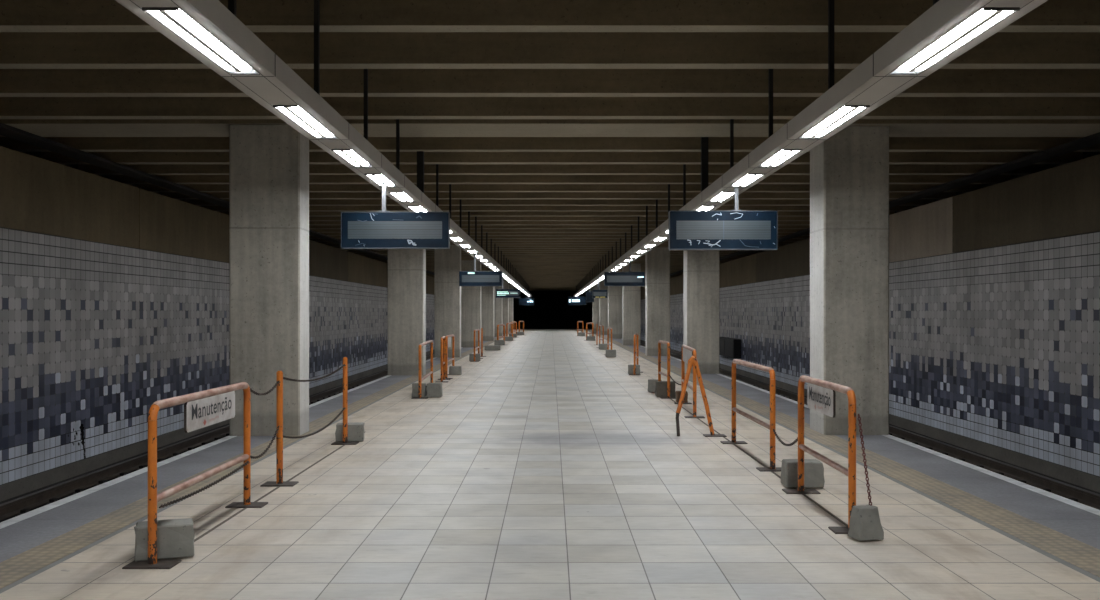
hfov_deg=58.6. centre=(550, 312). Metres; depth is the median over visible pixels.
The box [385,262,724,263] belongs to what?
ceiling beam
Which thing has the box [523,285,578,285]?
ceiling beam
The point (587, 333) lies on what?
barrier
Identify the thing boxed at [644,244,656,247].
ceiling light
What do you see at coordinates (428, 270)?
ceiling beam
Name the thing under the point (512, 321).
barrier
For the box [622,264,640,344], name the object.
concrete column
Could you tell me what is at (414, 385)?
concrete block
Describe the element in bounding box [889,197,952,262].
wall panel
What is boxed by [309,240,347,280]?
wall panel
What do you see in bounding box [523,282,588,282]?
ceiling beam
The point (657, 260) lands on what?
concrete column
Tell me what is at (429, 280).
wall panel
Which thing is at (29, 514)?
trim
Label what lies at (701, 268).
concrete column
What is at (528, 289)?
ceiling beam
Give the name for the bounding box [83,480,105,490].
sleeper
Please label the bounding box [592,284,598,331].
concrete column
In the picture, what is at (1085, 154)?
wall
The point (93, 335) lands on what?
wall
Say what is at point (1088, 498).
track rail
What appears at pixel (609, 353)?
concrete block
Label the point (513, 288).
ceiling beam
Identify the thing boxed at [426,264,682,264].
ceiling beam
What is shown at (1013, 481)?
trim
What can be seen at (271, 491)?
trim
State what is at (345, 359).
barrier post
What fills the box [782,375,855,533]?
barrier
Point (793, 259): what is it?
wall panel
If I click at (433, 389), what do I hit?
concrete block
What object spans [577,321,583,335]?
barrier
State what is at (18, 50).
ceiling beam
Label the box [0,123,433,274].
trim
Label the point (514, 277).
ceiling beam
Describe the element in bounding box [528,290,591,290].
ceiling beam
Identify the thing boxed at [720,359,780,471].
barrier
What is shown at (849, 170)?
concrete column
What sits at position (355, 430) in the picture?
concrete block
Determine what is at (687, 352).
barrier
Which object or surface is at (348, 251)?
ceiling beam
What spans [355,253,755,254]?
ceiling beam
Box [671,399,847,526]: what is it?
trim
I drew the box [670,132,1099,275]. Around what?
trim
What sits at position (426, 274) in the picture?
ceiling beam
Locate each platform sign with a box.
[341,182,449,248]
[459,254,501,285]
[496,275,519,297]
[519,295,533,304]
[568,295,585,304]
[586,287,593,301]
[592,281,607,297]
[604,260,644,285]
[668,187,777,249]
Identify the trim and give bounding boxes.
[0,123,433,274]
[0,329,518,593]
[0,347,462,528]
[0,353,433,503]
[194,432,364,541]
[595,334,1099,581]
[639,345,1099,515]
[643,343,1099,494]
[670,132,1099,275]
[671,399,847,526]
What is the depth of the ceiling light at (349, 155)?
9.75 m
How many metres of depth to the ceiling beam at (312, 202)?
22.17 m
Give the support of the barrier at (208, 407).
on the floor
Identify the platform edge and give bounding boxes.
[0,329,513,562]
[589,329,1099,549]
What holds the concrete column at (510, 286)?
on the platform edge at (17, 538)
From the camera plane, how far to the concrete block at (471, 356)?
32.36 m
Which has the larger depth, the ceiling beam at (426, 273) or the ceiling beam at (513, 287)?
the ceiling beam at (513, 287)
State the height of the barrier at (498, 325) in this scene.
1.049 m
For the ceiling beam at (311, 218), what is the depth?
25.90 m
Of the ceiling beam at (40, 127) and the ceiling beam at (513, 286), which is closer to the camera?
the ceiling beam at (40, 127)
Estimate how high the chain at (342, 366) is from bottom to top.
0.135 m
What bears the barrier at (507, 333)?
on the floor
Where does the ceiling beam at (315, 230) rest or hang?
attached to the ceiling
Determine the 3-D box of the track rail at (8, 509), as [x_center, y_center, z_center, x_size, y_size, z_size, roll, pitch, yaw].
[-6.840,2.470,44.500,0.140,0.165,107.000,0,0,0]
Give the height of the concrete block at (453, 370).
0.222 m
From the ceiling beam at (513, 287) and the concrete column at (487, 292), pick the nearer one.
the concrete column at (487, 292)
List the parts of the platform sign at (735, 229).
edge trim, display panel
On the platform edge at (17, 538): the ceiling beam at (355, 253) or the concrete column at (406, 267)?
the concrete column at (406, 267)
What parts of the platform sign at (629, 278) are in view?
display panel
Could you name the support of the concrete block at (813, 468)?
on the floor
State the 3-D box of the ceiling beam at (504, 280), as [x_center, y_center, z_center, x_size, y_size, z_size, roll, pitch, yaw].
[0.175,-2.850,74.560,16.950,0.800,0.200,0,0,0]
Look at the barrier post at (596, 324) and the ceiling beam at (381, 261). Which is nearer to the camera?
the ceiling beam at (381, 261)
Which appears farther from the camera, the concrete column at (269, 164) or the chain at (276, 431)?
the concrete column at (269, 164)
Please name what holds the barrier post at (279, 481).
on the floor
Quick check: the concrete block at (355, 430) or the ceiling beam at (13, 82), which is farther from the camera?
the concrete block at (355, 430)
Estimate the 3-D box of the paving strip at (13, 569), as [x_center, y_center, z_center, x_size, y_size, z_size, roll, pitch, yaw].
[-3.355,2.148,44.500,0.330,1.104,107.000,0,0,0]
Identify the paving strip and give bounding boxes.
[0,329,517,588]
[585,329,1099,576]
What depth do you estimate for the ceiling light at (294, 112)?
7.89 m
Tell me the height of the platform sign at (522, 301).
0.862 m
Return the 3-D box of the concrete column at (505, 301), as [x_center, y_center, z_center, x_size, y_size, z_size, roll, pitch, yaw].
[-3.730,-0.423,75.260,0.920,4.047,0.520,0,0,0]
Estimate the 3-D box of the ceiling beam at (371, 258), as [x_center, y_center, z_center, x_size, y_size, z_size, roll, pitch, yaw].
[0.175,-2.850,44.680,16.950,0.800,0.200,0,0,0]
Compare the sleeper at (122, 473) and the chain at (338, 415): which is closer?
the chain at (338, 415)
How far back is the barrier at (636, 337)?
25.72 m
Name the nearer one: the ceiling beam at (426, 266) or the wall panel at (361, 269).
the wall panel at (361, 269)
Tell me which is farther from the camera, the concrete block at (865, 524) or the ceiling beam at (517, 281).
the ceiling beam at (517, 281)
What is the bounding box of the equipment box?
[720,337,740,357]
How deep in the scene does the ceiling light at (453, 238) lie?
20.44 m
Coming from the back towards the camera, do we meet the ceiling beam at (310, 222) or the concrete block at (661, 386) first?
the ceiling beam at (310, 222)
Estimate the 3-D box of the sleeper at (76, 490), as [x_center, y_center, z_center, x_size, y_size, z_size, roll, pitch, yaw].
[-6.090,2.607,13.980,2.400,0.185,0.260,0,0,0]
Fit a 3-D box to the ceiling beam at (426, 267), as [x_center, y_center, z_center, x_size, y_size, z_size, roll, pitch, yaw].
[0.175,-2.850,53.395,16.950,0.800,0.200,0,0,0]
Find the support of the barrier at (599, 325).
on the floor
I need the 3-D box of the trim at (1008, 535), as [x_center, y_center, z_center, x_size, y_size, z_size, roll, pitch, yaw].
[3.290,2.150,44.500,0.060,1.100,107.000,0,0,0]
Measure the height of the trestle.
1.045 m
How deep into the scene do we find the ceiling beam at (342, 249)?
38.41 m
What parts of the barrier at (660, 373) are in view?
leg, rail, leg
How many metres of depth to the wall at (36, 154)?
17.11 m
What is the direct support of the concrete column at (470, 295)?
on the platform edge at (17, 538)
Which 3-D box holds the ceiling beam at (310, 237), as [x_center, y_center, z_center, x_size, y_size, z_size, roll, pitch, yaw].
[0.175,-2.850,32.230,16.950,0.800,0.200,0,0,0]
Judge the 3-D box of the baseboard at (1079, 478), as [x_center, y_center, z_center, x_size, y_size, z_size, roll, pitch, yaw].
[7.890,2.425,44.500,0.320,0.211,107.000,0,0,0]
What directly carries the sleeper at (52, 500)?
on the floor
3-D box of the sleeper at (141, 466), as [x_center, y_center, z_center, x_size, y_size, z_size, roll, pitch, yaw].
[-6.090,2.607,16.140,2.400,0.185,0.260,0,0,0]
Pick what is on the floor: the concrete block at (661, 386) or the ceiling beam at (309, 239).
the concrete block at (661, 386)
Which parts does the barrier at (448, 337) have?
leg, rail, leg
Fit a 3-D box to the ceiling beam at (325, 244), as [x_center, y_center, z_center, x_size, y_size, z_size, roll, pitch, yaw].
[0.175,-2.850,35.965,16.950,0.800,0.200,0,0,0]
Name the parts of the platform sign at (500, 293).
display panel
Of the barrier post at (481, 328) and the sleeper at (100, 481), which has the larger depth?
the barrier post at (481, 328)
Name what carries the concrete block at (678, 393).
on the floor
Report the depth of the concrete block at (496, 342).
48.24 m
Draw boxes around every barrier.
[122,382,267,568]
[411,340,432,398]
[436,336,450,381]
[440,334,453,378]
[470,329,482,361]
[497,324,504,339]
[506,323,512,335]
[511,321,518,337]
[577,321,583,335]
[584,323,595,340]
[596,325,606,349]
[604,327,611,354]
[629,333,642,374]
[651,340,675,398]
[674,344,704,417]
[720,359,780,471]
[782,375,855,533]
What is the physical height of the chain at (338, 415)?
0.154 m
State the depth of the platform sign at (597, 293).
47.43 m
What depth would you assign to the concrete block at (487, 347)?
41.76 m
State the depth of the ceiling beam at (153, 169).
17.19 m
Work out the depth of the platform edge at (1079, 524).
9.31 m
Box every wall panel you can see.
[0,146,138,247]
[138,188,228,262]
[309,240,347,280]
[348,252,387,286]
[426,275,433,294]
[670,275,682,294]
[720,254,755,287]
[756,238,809,281]
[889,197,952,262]
[953,154,1099,252]
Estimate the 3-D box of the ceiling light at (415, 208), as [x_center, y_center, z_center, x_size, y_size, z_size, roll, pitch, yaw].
[-1.984,-1.568,14.711,0.184,0.064,1.138,0,0,0]
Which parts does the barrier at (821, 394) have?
leg, plate, rail, rail, plate, leg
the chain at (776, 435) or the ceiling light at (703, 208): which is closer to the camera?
the chain at (776, 435)
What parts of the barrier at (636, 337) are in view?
leg, leg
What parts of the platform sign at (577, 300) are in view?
display panel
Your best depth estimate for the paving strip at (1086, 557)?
8.48 m
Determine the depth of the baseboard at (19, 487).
16.20 m
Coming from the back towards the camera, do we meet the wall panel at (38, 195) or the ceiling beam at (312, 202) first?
the ceiling beam at (312, 202)
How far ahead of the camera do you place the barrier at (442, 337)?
22.88 m
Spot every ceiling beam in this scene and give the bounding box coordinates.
[0,0,1099,31]
[0,32,1099,68]
[0,69,1099,96]
[0,97,1099,118]
[0,119,1099,136]
[0,137,1099,151]
[41,152,1082,163]
[78,164,1043,174]
[110,175,1010,183]
[138,184,981,191]
[162,192,955,198]
[184,199,932,205]
[204,206,912,210]
[221,211,894,215]
[309,216,809,220]
[309,221,809,224]
[309,225,809,228]
[309,233,809,235]
[309,236,809,238]
[309,239,804,240]
[310,229,803,232]
[316,241,795,243]
[325,244,786,245]
[332,246,778,248]
[342,249,766,250]
[348,251,762,252]
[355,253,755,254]
[361,255,749,255]
[365,256,745,257]
[371,258,738,258]
[375,259,735,260]
[381,261,728,261]
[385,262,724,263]
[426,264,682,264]
[426,265,682,265]
[426,266,682,266]
[426,267,682,267]
[426,268,682,268]
[426,269,682,269]
[426,273,682,273]
[426,274,682,274]
[427,275,679,275]
[428,270,679,270]
[431,271,676,271]
[431,276,676,276]
[504,280,588,280]
[509,272,682,272]
[509,283,587,283]
[509,284,578,284]
[513,286,642,286]
[513,287,578,287]
[513,288,591,288]
[514,277,673,277]
[514,278,593,278]
[517,279,591,279]
[517,281,588,281]
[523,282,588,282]
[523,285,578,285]
[528,289,591,289]
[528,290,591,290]
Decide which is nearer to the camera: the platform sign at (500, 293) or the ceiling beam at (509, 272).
the platform sign at (500, 293)
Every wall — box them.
[0,227,433,485]
[22,152,315,241]
[513,291,591,328]
[641,231,1099,476]
[779,152,1099,246]
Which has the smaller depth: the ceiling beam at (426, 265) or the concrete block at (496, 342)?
the concrete block at (496, 342)
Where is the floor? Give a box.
[0,329,1099,599]
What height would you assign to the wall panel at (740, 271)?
1.075 m
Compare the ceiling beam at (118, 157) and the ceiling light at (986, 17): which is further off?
the ceiling beam at (118, 157)
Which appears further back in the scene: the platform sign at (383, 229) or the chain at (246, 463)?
the platform sign at (383, 229)
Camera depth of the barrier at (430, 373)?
18.42 m
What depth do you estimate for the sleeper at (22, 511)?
12.49 m
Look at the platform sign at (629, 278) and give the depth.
28.34 m
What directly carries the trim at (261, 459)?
attached to the floor
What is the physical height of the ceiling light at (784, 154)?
0.064 m
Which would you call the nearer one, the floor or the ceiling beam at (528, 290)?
the floor
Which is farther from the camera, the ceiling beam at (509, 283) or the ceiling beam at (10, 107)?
the ceiling beam at (509, 283)
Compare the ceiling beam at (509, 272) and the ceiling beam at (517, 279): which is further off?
the ceiling beam at (517, 279)
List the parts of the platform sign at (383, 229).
display panel, edge trim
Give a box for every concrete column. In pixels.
[229,125,308,435]
[388,249,425,374]
[434,245,460,357]
[461,260,480,346]
[481,270,493,340]
[494,286,501,336]
[502,281,508,333]
[509,285,512,331]
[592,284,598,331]
[599,280,607,334]
[608,286,621,338]
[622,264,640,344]
[645,247,669,355]
[683,250,719,373]
[810,126,888,434]
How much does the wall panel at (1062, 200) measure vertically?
1.075 m
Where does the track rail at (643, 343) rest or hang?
on the floor
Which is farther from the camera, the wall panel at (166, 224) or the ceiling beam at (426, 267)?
the ceiling beam at (426, 267)
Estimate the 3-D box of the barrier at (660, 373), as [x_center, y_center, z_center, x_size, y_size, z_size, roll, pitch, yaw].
[2.190,1.070,19.000,0.300,1.059,1.401,0,0,-2]
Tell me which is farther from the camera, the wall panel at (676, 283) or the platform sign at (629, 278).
the wall panel at (676, 283)
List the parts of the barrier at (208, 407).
plate, leg, rail, rail, plate, leg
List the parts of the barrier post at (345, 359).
plate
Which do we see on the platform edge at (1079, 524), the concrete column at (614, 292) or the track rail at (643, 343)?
the concrete column at (614, 292)
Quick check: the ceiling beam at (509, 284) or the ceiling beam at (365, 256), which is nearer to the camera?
the ceiling beam at (365, 256)
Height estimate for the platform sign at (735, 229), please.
0.772 m
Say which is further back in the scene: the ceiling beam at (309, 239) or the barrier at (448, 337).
the ceiling beam at (309, 239)
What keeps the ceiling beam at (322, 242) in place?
attached to the ceiling
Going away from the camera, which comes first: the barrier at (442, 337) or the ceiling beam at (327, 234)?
the barrier at (442, 337)
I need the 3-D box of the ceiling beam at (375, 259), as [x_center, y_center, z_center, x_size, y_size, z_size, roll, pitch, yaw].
[0.175,-2.850,45.925,16.950,0.800,0.200,0,0,0]
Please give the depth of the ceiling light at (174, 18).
5.52 m
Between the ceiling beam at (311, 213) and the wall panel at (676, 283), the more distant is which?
the wall panel at (676, 283)
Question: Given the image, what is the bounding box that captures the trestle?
[676,355,726,436]
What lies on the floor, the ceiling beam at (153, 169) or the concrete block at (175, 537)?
the concrete block at (175, 537)
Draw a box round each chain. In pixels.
[159,461,249,507]
[249,380,279,395]
[251,425,279,458]
[283,364,344,381]
[283,407,344,438]
[773,429,797,445]
[858,414,871,505]
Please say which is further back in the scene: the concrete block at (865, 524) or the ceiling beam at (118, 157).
the ceiling beam at (118, 157)
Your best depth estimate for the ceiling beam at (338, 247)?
37.11 m
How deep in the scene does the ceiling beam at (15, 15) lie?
8.35 m
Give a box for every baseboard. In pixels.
[0,350,433,501]
[641,340,1099,492]
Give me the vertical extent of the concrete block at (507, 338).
0.250 m
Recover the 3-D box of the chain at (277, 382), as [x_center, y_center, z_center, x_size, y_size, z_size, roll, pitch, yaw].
[-2.527,0.669,8.640,0.021,0.113,0.954,0,0,0]
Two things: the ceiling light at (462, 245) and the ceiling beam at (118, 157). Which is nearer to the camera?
the ceiling beam at (118, 157)
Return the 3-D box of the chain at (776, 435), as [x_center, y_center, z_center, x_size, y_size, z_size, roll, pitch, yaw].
[2.248,1.183,9.375,0.021,0.181,1.184,0,0,1]
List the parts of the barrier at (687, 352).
leg, rail, plate, leg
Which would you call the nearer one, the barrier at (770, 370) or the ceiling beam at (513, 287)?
the barrier at (770, 370)
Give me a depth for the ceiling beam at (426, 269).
55.78 m
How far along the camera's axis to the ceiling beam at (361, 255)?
42.09 m
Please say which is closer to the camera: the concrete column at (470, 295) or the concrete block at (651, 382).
the concrete block at (651, 382)
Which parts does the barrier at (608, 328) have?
leg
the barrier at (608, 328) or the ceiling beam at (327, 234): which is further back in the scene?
the barrier at (608, 328)
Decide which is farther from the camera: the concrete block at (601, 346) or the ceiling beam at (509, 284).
the ceiling beam at (509, 284)
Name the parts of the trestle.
leg, leg, plate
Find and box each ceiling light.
[142,7,259,74]
[273,105,337,138]
[332,149,371,166]
[364,174,395,186]
[389,192,414,201]
[407,206,426,211]
[450,237,461,240]
[459,244,470,247]
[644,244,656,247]
[654,237,667,240]
[696,206,715,210]
[709,192,733,201]
[731,174,764,186]
[759,149,802,166]
[798,105,869,138]
[889,7,1019,74]
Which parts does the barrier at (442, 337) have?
leg, leg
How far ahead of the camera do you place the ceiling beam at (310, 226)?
28.39 m
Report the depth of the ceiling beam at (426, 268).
54.54 m
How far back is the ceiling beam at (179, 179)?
18.43 m
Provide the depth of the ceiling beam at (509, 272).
59.52 m
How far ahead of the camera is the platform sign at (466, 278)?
25.54 m
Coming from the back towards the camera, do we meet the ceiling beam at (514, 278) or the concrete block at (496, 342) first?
the ceiling beam at (514, 278)
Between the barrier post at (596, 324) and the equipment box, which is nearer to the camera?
the equipment box
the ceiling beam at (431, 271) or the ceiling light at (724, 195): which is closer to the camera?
the ceiling light at (724, 195)
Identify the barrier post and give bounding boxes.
[260,371,298,486]
[331,357,358,444]
[480,328,485,356]
[596,324,597,344]
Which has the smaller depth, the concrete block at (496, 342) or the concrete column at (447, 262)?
the concrete column at (447, 262)
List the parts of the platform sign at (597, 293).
display panel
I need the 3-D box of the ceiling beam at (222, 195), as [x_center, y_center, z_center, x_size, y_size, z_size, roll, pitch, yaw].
[0.175,-2.850,21.025,16.950,0.800,0.200,0,0,0]
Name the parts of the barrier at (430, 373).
leg, plate, rail, rail, leg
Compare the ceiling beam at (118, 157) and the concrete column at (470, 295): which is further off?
the concrete column at (470, 295)
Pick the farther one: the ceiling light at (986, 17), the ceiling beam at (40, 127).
the ceiling beam at (40, 127)
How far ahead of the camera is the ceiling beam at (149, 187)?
19.68 m
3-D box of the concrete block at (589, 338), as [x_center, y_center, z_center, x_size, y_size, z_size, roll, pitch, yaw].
[2.296,1.463,56.393,0.509,0.250,0.307,0,0,0]
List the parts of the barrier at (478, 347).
leg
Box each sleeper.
[0,509,29,521]
[30,498,57,510]
[58,489,82,499]
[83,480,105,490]
[106,472,126,481]
[127,465,145,473]
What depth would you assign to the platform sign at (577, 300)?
83.94 m
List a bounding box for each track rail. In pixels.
[0,354,433,520]
[641,343,1099,509]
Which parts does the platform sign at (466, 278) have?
edge trim, display panel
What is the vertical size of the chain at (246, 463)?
0.056 m
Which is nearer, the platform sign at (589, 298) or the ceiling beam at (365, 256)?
the ceiling beam at (365, 256)
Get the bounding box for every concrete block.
[134,518,194,560]
[335,422,363,441]
[412,383,426,396]
[427,383,442,396]
[449,366,461,374]
[469,354,480,360]
[485,345,500,349]
[494,340,504,344]
[505,336,512,340]
[587,336,594,340]
[599,344,606,348]
[605,350,615,356]
[628,365,639,373]
[648,379,661,391]
[655,381,675,396]
[675,391,687,402]
[781,459,824,487]
[847,505,883,540]
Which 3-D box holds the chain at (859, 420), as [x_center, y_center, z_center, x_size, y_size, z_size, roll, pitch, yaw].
[2.257,1.062,7.050,0.020,0.656,0.216,0,0,-7]
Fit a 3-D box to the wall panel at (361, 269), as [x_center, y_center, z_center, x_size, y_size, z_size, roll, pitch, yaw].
[-7.525,-1.692,40.000,0.350,1.075,8.976,0,0,0]
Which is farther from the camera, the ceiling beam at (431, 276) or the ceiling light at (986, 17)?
the ceiling beam at (431, 276)
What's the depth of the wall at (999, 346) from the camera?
17.48 m
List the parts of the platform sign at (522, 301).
display panel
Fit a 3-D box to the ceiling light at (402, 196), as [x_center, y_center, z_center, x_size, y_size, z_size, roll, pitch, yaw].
[-1.984,-1.568,13.091,0.184,0.064,1.138,0,0,0]
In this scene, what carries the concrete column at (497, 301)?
on the platform edge at (17, 538)
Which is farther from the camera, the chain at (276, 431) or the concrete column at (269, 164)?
the concrete column at (269, 164)
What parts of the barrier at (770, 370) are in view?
leg, plate, rail, rail, plate, leg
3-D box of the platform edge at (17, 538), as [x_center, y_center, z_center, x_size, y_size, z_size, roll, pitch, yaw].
[-3.800,2.150,44.500,0.560,1.100,107.000,0,0,0]
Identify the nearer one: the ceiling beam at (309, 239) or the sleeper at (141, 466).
the sleeper at (141, 466)
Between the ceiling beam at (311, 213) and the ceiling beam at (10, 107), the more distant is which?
the ceiling beam at (311, 213)
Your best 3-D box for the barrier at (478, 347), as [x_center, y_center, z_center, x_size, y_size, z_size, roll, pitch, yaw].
[-2.525,1.075,33.300,0.300,1.049,2.200,0,0,0]
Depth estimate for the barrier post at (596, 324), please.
48.99 m
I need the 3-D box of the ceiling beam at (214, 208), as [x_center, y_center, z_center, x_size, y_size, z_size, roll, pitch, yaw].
[0.175,-2.850,23.515,16.950,0.800,0.200,0,0,0]
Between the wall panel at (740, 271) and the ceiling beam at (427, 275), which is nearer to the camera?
the wall panel at (740, 271)
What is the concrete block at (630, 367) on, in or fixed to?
on the floor
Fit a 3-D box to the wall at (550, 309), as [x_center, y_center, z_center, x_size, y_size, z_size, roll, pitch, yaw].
[0.150,-0.200,111.150,18.300,6.400,0.300,0,0,0]
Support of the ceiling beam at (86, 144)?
attached to the ceiling
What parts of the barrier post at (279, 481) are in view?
plate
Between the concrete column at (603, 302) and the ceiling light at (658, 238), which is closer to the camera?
the ceiling light at (658, 238)

